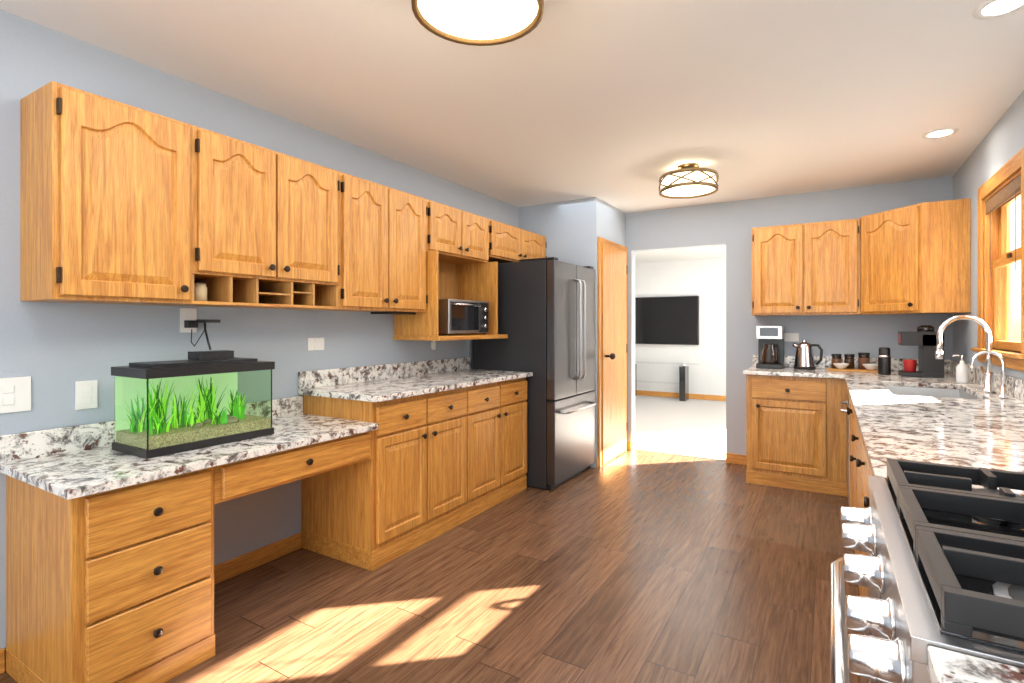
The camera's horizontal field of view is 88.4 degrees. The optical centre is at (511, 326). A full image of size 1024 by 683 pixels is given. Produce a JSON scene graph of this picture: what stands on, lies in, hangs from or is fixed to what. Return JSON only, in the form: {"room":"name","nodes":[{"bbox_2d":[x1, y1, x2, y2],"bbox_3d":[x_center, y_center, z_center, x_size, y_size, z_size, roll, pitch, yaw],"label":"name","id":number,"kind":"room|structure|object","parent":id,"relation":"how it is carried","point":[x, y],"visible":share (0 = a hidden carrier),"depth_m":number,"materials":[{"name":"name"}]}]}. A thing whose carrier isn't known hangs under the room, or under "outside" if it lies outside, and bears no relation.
{"room":"kitchen","nodes":[
{"label":"kitchen","id":0,"kind":"room"},
{"bbox_2d":[0,10,517,670],"bbox_3d":[-1.568,0.056,2.569,0.120,2.440,7.980,0,0,31],"label":"wall","id":1,"kind":"structure","parent":0,"point":[56,350],"depth_m":2.43,"materials":[{"name":"paint"}]},
{"bbox_2d":[0,376,30,413],"bbox_3d":[-1.865,0.256,1.948,0.009,0.130,0.130,0,0,31],"label":"light switch","id":2,"kind":"object","parent":1,"relation":"attached to","point":[15,394],"visible":1,"depth_m":1.97,"materials":[{"name":"white plastic"}]},
{"bbox_2d":[75,380,97,409],"bbox_3d":[-1.741,0.281,2.154,0.009,0.115,0.075,0,0,31],"label":"electrical outlet","id":3,"kind":"object","parent":1,"relation":"attached to","point":[86,394],"visible":1,"depth_m":2.15,"materials":[{"name":"white plastic"}]},
{"bbox_2d":[20,81,199,306],"bbox_3d":[-1.595,-0.474,2.101,0.312,0.760,0.470,0,0,31],"label":"upper cabinet","id":4,"kind":"object","parent":1,"relation":"attached to","point":[121,203],"depth_m":1.96,"materials":[{"name":"brown wood"}]},
{"bbox_2d":[0,396,302,463],"bbox_3d":[-1.542,0.451,2.474,0.020,0.100,1.293,0,0,31],"label":"backsplash","id":5,"kind":"structure","parent":1,"relation":"attached to","point":[17,446],"depth_m":2.10,"materials":[{"name":"white stone"}]},
{"bbox_2d":[180,308,197,332],"bbox_3d":[-1.518,-0.027,2.486,0.048,0.115,0.075,0,0,31],"label":"electrical outlet","id":6,"kind":"object","parent":1,"relation":"attached to","point":[188,319],"visible":0.92,"depth_m":2.48,"materials":[{"name":"white plastic"}]},
{"bbox_2d":[200,128,343,288],"bbox_3d":[-1.273,-0.539,2.636,0.312,0.630,0.780,0,0,31],"label":"upper cabinet","id":7,"kind":"object","parent":1,"relation":"attached to","point":[270,219],"depth_m":2.51,"materials":[{"name":"brown wood"}]},
{"bbox_2d":[194,280,206,300],"bbox_3d":[-1.401,-0.157,2.363,0.055,0.095,0.056,0,0,31],"label":"jar","id":8,"kind":"object","parent":7,"relation":"in","point":[200,290],"visible":0.98,"depth_m":2.34,"materials":[{"name":"beige ceramic"}]},
{"bbox_2d":[308,338,323,350],"bbox_3d":[-1.160,0.106,3.117,0.009,0.075,0.115,0,0,31],"label":"electrical outlet","id":9,"kind":"object","parent":1,"relation":"attached to","point":[315,343],"visible":1,"depth_m":3.11,"materials":[{"name":"white plastic"}]},
{"bbox_2d":[300,173,431,312],"bbox_3d":[-0.881,-0.474,3.285,0.312,0.760,0.735,0,0,31],"label":"upper cabinet","id":10,"kind":"object","parent":1,"relation":"attached to","point":[388,231],"depth_m":3.16,"materials":[{"name":"brown wood"}]},
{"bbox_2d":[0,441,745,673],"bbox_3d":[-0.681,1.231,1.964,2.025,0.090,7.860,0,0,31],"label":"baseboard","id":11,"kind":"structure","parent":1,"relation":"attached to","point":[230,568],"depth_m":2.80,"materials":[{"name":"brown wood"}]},
{"bbox_2d":[298,357,469,388],"bbox_3d":[-0.788,0.311,3.724,0.020,0.099,1.665,0,0,31],"label":"backsplash","id":12,"kind":"structure","parent":1,"relation":"attached to","point":[306,379],"depth_m":3.50,"materials":[{"name":"white stone"}]},
{"bbox_2d":[431,341,435,349],"bbox_3d":[-0.602,0.146,4.042,0.009,0.072,0.050,0,0,31],"label":"electrical outlet","id":13,"kind":"object","parent":1,"relation":"attached to","point":[433,345],"visible":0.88,"depth_m":4.03,"materials":[{"name":"white plastic"}]},
{"bbox_2d":[432,201,491,264],"bbox_3d":[-0.498,-0.679,3.921,0.312,0.350,0.750,0,0,31],"label":"upper cabinet","id":14,"kind":"object","parent":1,"relation":"attached to","point":[459,237],"depth_m":3.85,"materials":[{"name":"brown wood"}]},
{"bbox_2d":[492,220,546,268],"bbox_3d":[-0.053,-0.704,4.658,0.312,0.300,0.973,0,0,31],"label":"upper cabinet","id":15,"kind":"object","parent":1,"relation":"attached to","point":[510,243],"depth_m":4.48,"materials":[{"name":"brown wood"}]},
{"bbox_2d":[0,449,868,682],"bbox_3d":[-0.095,1.326,1.575,3.670,0.100,8.040,0,0,31],"label":"floor","id":16,"kind":"structure","parent":0,"point":[635,566],"depth_m":2.48,"materials":[{"name":"wood"}]},
{"bbox_2d":[6,464,223,682],"bbox_3d":[-1.504,0.905,1.987,0.588,0.744,0.449,0,0,31],"label":"base cabinet","id":17,"kind":"object","parent":16,"relation":"on","point":[109,565],"depth_m":1.81,"materials":[{"name":"brown wood"}]},
{"bbox_2d":[0,412,377,499],"bbox_3d":[-1.286,0.516,2.320,0.618,0.030,1.293,0,0,31],"label":"countertop","id":18,"kind":"structure","parent":17,"relation":"on","point":[85,471],"depth_m":1.96,"materials":[{"name":"white stone"}]},
{"bbox_2d":[111,350,274,458],"bbox_3d":[-1.359,0.306,2.278,0.286,0.385,0.539,0,0,31],"label":"aquarium","id":19,"kind":"object","parent":18,"relation":"on","point":[194,402],"visible":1,"depth_m":2.20,"materials":[{"name":"clear glass"}]},
{"bbox_2d":[191,319,219,349],"bbox_3d":[-1.425,0.039,2.466,0.176,0.140,0.080,0,0,31],"label":"light","id":20,"kind":"object","parent":19,"relation":"attached to","point":[204,321],"visible":0.94,"depth_m":2.44,"materials":[{"name":"black plastic"}]},
{"bbox_2d":[224,428,377,500],"bbox_3d":[-1.168,0.612,2.525,0.568,0.159,0.819,0,0,31],"label":"drawer","id":21,"kind":"object","parent":18,"relation":"attached to","point":[247,477],"depth_m":2.32,"materials":[{"name":"brown wood"}]},
{"bbox_2d":[301,389,469,570],"bbox_3d":[-0.752,0.834,3.233,0.588,0.883,0.820,0,0,31],"label":"base cabinet","id":22,"kind":"object","parent":16,"relation":"on","point":[449,444],"depth_m":2.94,"materials":[{"name":"brown wood"}]},
{"bbox_2d":[298,369,532,404],"bbox_3d":[-0.532,0.375,3.570,0.618,0.030,1.665,0,0,31],"label":"countertop","id":23,"kind":"structure","parent":22,"relation":"on","point":[390,388],"depth_m":3.24,"materials":[{"name":"white stone"}]},
{"bbox_2d":[470,377,526,518],"bbox_3d":[-0.331,0.834,3.931,0.588,0.883,0.810,0,0,31],"label":"base cabinet","id":24,"kind":"object","parent":16,"relation":"on","point":[498,411],"depth_m":3.74,"materials":[{"name":"brown wood"}]},
{"bbox_2d":[472,257,595,489],"bbox_3d":[0.234,0.371,4.568,0.841,1.810,0.815,0,0,31],"label":"refrigerator","id":25,"kind":"object","parent":16,"relation":"on","point":[546,314],"visible":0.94,"depth_m":4.19,"materials":[{"name":"grey metal"}]},
{"bbox_2d":[746,374,847,496],"bbox_3d":[2.355,0.835,4.344,0.710,0.883,0.644,0,0,31],"label":"base cabinet","id":26,"kind":"object","parent":16,"relation":"on","point":[796,433],"visible":1,"depth_m":4.09,"materials":[{"name":"brown wood"}]},
{"bbox_2d":[743,355,843,377],"bbox_3d":[2.333,0.326,4.361,0.690,0.130,0.638,0,0,31],"label":"countertop","id":27,"kind":"structure","parent":26,"relation":"on","point":[821,371],"depth_m":4.28,"materials":[{"name":"white stone"}]},
{"bbox_2d":[756,326,783,368],"bbox_3d":[2.240,0.179,4.564,0.200,0.360,0.270,0,0,31],"label":"coffee maker","id":28,"kind":"object","parent":27,"relation":"on","point":[770,347],"visible":1,"depth_m":4.49,"materials":[{"name":"black plastic"}]},
{"bbox_2d":[792,339,822,369],"bbox_3d":[2.478,0.235,4.414,0.227,0.247,0.164,0,0,31],"label":"kettle","id":29,"kind":"object","parent":27,"relation":"on","point":[804,358],"visible":0.98,"depth_m":4.37,"materials":[{"name":"silver metal"}]},
{"bbox_2d":[851,403,855,506],"bbox_3d":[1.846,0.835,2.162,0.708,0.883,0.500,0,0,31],"label":"base cabinet","id":30,"kind":"object","parent":16,"relation":"on","point":[853,417],"depth_m":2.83,"materials":[{"name":"brown wood"}]},
{"bbox_2d":[855,418,871,635],"bbox_3d":[1.450,0.835,1.506,0.708,0.883,1.033,0,0,31],"label":"base cabinet","id":31,"kind":"object","parent":16,"relation":"on","point":[858,470],"depth_m":2.11,"materials":[{"name":"brown wood"}]},
{"bbox_2d":[847,386,978,506],"bbox_3d":[2.854,0.835,3.813,0.688,0.883,1.038,0,0,31],"label":"base cabinet","id":32,"kind":"object","parent":16,"relation":"on","point":[895,390],"depth_m":3.36,"materials":[{"name":"brown wood"}]},
{"bbox_2d":[839,357,1023,493],"bbox_3d":[2.140,0.326,2.669,0.728,0.130,3.734,0,0,31],"label":"countertop","id":33,"kind":"structure","parent":32,"relation":"on","point":[985,430],"depth_m":2.01,"materials":[{"name":"white stone"}]},
{"bbox_2d":[827,352,877,371],"bbox_3d":[2.781,0.287,4.243,0.420,0.144,0.220,0,0,31],"label":"tray","id":34,"kind":"object","parent":33,"relation":"on","point":[864,365],"visible":0.98,"depth_m":4.25,"materials":[{"name":"brown wood"}]},
{"bbox_2d":[878,347,890,374],"bbox_3d":[2.769,0.259,3.912,0.082,0.200,0.082,0,0,31],"label":"coffee grinder","id":35,"kind":"object","parent":33,"relation":"on","point":[884,361],"visible":0.98,"depth_m":3.88,"materials":[{"name":"black plastic"}]},
{"bbox_2d":[898,325,943,377],"bbox_3d":[2.937,0.176,3.787,0.242,0.365,0.200,0,0,31],"label":"espresso machine","id":36,"kind":"object","parent":33,"relation":"on","point":[923,338],"visible":0.96,"depth_m":3.70,"materials":[{"name":"black plastic"}]},
{"bbox_2d":[952,355,967,382],"bbox_3d":[2.844,0.270,3.341,0.081,0.178,0.060,0,0,31],"label":"soap bottle","id":37,"kind":"object","parent":33,"relation":"on","point":[961,371],"visible":0.94,"depth_m":3.32,"materials":[{"name":"white"}]},
{"bbox_2d":[935,315,1008,398],"bbox_3d":[2.466,0.150,2.847,0.268,0.421,0.424,0,0,31],"label":"faucet","id":38,"kind":"object","parent":33,"relation":"on","point":[988,381],"visible":1,"depth_m":2.86,"materials":[{"name":"silver metal"}]},
{"bbox_2d":[927,646,1023,682],"bbox_3d":[0.400,0.326,-0.220,0.723,0.130,1.476,0,0,31],"label":"countertop","id":39,"kind":"structure","parent":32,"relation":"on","point":[943,665],"depth_m":0.55,"materials":[{"name":"white stone"}]},
{"bbox_2d":[830,458,1023,682],"bbox_3d":[0.935,0.774,0.767,0.807,0.944,0.766,0,0,31],"label":"gas range","id":40,"kind":"object","parent":16,"relation":"on","point":[941,565],"visible":1,"depth_m":0.78,"materials":[{"name":"silver metal"}]},
{"bbox_2d":[438,299,488,334],"bbox_3d":[-0.421,-0.061,3.875,0.355,0.250,0.490,0,0,31],"label":"microwave","id":41,"kind":"object","parent":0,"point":[455,316],"visible":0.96,"depth_m":3.71,"materials":[{"name":"silver metal"}]},
{"bbox_2d":[0,0,1023,262],"bbox_3d":[0.429,-1.214,3.770,5.440,0.100,12.340,0,0,31],"label":"ceiling","id":42,"kind":"structure","parent":0,"point":[623,105],"depth_m":2.52,"materials":[{"name":"paint"}]},
{"bbox_2d":[411,0,543,45],"bbox_3d":[-0.104,-1.069,1.628,0.415,0.189,0.415,0,0,31],"label":"ceiling lamp","id":43,"kind":"object","parent":42,"relation":"attached to","point":[482,22],"visible":1,"depth_m":1.69,"materials":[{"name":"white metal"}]},
{"bbox_2d":[659,163,718,198],"bbox_3d":[1.282,-1.069,3.828,0.415,0.189,0.415,0,0,31],"label":"ceiling lamp","id":44,"kind":"object","parent":42,"relation":"attached to","point":[688,180],"visible":1,"depth_m":3.72,"materials":[{"name":"brown metal"}]},
{"bbox_2d":[922,128,957,138],"bbox_3d":[2.580,-1.161,3.174,0.170,0.006,0.170,0,0,31],"label":"recessed light","id":45,"kind":"object","parent":42,"relation":"in","point":[939,133],"visible":1,"depth_m":3.17,"materials":[{"name":"white plastic"}]},
{"bbox_2d":[973,0,1023,18],"bbox_3d":[1.780,-1.161,1.905,0.170,0.006,0.170,0,0,31],"label":"recessed light","id":46,"kind":"object","parent":42,"relation":"in","point":[988,9],"visible":1,"depth_m":1.92,"materials":[{"name":"white plastic"}]},
{"bbox_2d":[518,197,600,467],"bbox_3d":[0.442,0.056,5.001,0.810,2.440,0.120,0,0,31],"label":"wall","id":47,"kind":"structure","parent":0,"point":[570,230],"depth_m":4.86,"materials":[{"name":"paint"}]},
{"bbox_2d":[601,200,625,246],"bbox_3d":[0.946,0.056,5.169,0.120,2.440,0.690,0,0,31],"label":"wall","id":48,"kind":"structure","parent":0,"point":[613,224],"depth_m":5.12,"materials":[{"name":"paint"}]},
{"bbox_2d":[598,237,626,466],"bbox_3d":[1.027,0.234,5.062,0.125,2.085,0.760,0,0,31],"label":"pantry door","id":49,"kind":"structure","parent":48,"relation":"in","point":[612,350],"depth_m":5.00,"materials":[{"name":"brown wood"}]},
{"bbox_2d":[634,395,725,460],"bbox_3d":[2.506,1.323,7.212,5.440,0.106,4.300,0,0,31],"label":"floor","id":50,"kind":"structure","parent":0,"point":[689,427],"depth_m":6.66,"materials":[{"name":"white carpet"}]},
{"bbox_2d":[635,361,699,400],"bbox_3d":[2.558,0.956,9.236,1.400,0.624,0.420,0,0,31],"label":"console table","id":51,"kind":"object","parent":50,"relation":"on","point":[683,383],"visible":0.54,"depth_m":8.94,"materials":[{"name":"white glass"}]},
{"bbox_2d":[635,257,725,395],"bbox_3d":[3.585,0.056,9.002,5.440,2.440,0.120,0,0,31],"label":"wall","id":52,"kind":"structure","parent":0,"point":[704,280],"depth_m":9.19,"materials":[{"name":"paint"}]},
{"bbox_2d":[635,296,698,344],"bbox_3d":[2.655,-0.099,9.449,1.345,0.850,0.051,0,0,31],"label":"tv","id":53,"kind":"object","parent":52,"relation":"attached to","point":[674,320],"visible":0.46,"depth_m":9.35,"materials":[{"name":"black plastic"}]},
{"bbox_2d":[637,390,725,400],"bbox_3d":[3.551,1.225,8.945,5.200,0.090,0.012,0,0,31],"label":"baseboard","id":54,"kind":"structure","parent":52,"relation":"attached to","point":[691,396],"depth_m":9.30,"materials":[{"name":"brown wood"}]},
{"bbox_2d":[626,176,952,454],"bbox_3d":[2.119,0.056,4.935,3.750,2.440,0.120,0,0,31],"label":"wall","id":55,"kind":"structure","parent":0,"point":[730,225],"depth_m":4.82,"materials":[{"name":"paint"}]},
{"bbox_2d":[784,333,798,341],"bbox_3d":[2.466,0.099,4.649,0.120,0.075,0.006,0,0,31],"label":"electrical outlet","id":56,"kind":"object","parent":55,"relation":"attached to","point":[791,337],"visible":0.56,"depth_m":4.64,"materials":[{"name":"white plastic"}]},
{"bbox_2d":[752,218,859,315],"bbox_3d":[2.478,-0.474,4.465,0.790,0.760,0.310,0,0,31],"label":"upper cabinet","id":57,"kind":"object","parent":55,"relation":"attached to","point":[807,269],"visible":1,"depth_m":4.34,"materials":[{"name":"brown wood"}]},
{"bbox_2d":[860,198,970,314],"bbox_3d":[2.999,-0.480,3.974,0.606,0.772,0.612,0,0,31],"label":"upper cabinet","id":58,"kind":"object","parent":55,"relation":"attached to","point":[915,259],"visible":0.98,"depth_m":3.71,"materials":[{"name":"brown wood"}]},
{"bbox_2d":[953,90,1023,378],"bbox_3d":[1.472,0.056,0.736,0.120,2.440,7.980,0,0,31],"label":"wall","id":59,"kind":"structure","parent":0,"point":[1000,145],"depth_m":3.40,"materials":[{"name":"paint"}]},
{"bbox_2d":[971,147,1023,371],"bbox_3d":[2.749,-0.324,2.897,0.165,1.090,0.990,0,0,31],"label":"window","id":60,"kind":"structure","parent":59,"relation":"in","point":[994,302],"depth_m":3.18,"materials":[{"name":"brown wood"}]},
{"bbox_2d":[985,174,1020,277],"bbox_3d":[2.723,-0.524,2.912,0.020,0.480,0.756,0,0,31],"label":"window shade","id":61,"kind":"object","parent":60,"relation":"attached to","point":[1010,190],"visible":1,"depth_m":2.89,"materials":[{"name":"brown wood"}]}
]}

